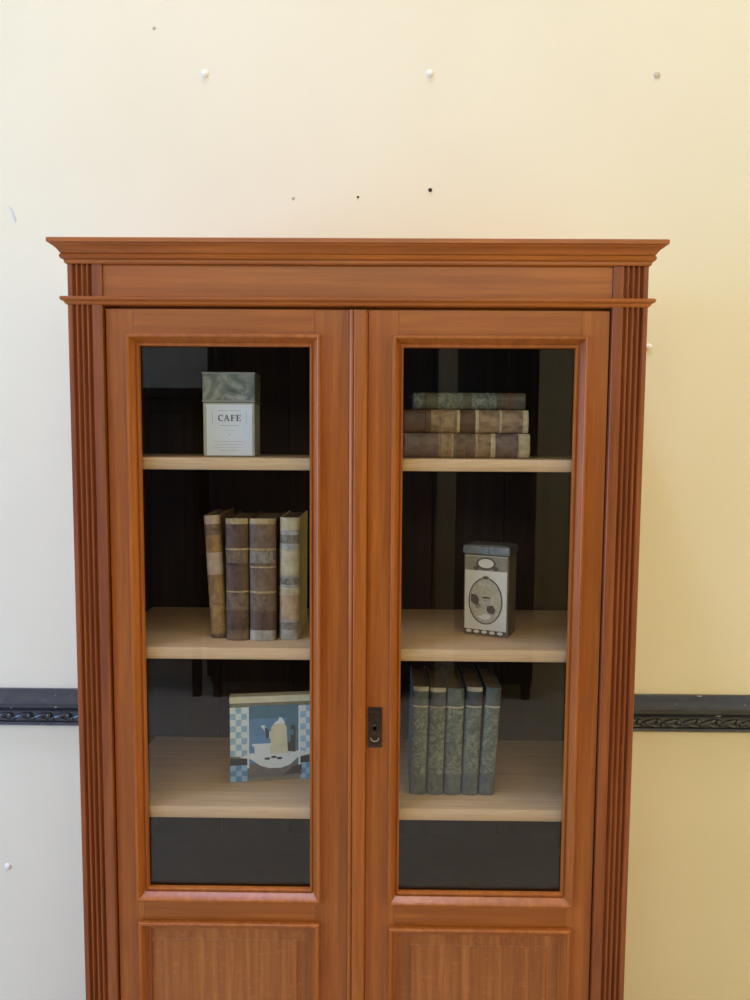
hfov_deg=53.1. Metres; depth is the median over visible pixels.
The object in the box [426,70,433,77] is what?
plug
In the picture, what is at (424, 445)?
book
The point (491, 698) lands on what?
book
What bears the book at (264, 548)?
on the bookcase
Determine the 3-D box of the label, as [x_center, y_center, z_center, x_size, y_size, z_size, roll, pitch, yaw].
[0.231,0.200,1.566,0.090,0.164,0.001,2,5,24]
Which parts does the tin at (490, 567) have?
lid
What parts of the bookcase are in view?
glazing moulding, rail, door, panel moulding, rail, panel, panel, shelf, shelf, shelf, frieze moulding, rail, cornice, panel, lock plate, panel, rail, panel moulding, door, glazing moulding, rail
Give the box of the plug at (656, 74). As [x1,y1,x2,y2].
[654,72,659,78]
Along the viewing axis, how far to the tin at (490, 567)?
1.57 m
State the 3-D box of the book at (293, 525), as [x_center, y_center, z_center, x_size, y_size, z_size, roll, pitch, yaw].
[-0.173,0.154,1.600,0.042,0.251,0.162,1,5,1]
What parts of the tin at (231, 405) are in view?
lid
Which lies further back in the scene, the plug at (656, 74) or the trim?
the trim
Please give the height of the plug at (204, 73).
0.018 m
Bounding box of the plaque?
[229,691,309,781]
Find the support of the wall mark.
attached to the wall
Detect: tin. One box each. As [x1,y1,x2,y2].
[202,372,260,456]
[463,541,517,637]
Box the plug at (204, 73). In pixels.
[201,70,208,77]
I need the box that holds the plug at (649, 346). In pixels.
[646,344,651,350]
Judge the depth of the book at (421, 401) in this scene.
1.51 m
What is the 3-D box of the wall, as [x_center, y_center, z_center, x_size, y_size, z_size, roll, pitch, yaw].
[-0.018,-2.145,1.715,7.000,7.200,0.100,0,5,1]
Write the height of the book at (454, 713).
0.226 m
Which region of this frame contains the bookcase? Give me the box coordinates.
[46,237,669,999]
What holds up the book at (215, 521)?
on the bookcase
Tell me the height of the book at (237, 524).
0.250 m
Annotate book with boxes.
[204,508,233,637]
[225,511,260,640]
[249,511,285,640]
[279,510,307,639]
[403,409,528,433]
[403,433,529,457]
[408,665,428,794]
[411,392,525,409]
[426,666,445,794]
[442,667,463,794]
[459,666,482,794]
[477,666,501,794]
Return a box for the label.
[464,555,506,636]
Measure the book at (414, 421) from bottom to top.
0.048 m
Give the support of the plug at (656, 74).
attached to the wall
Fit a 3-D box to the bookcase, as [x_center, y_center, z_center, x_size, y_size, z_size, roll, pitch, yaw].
[-0.037,0.487,1.652,1.127,1.962,0.441,0,5,1]
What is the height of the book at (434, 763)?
0.226 m
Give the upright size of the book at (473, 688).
0.229 m
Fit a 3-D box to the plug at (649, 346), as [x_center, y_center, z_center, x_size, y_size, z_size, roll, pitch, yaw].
[0.656,-0.367,1.799,0.017,0.017,0.006,0,5,1]
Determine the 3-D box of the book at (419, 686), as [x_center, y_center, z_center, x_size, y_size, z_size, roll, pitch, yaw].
[0.092,0.491,1.617,0.034,0.228,0.152,2,5,0]
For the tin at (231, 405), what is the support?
on the bookcase
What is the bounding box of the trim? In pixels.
[0,688,749,732]
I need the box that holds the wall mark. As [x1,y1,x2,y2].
[9,206,16,222]
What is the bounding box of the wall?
[0,0,749,999]
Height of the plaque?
0.188 m

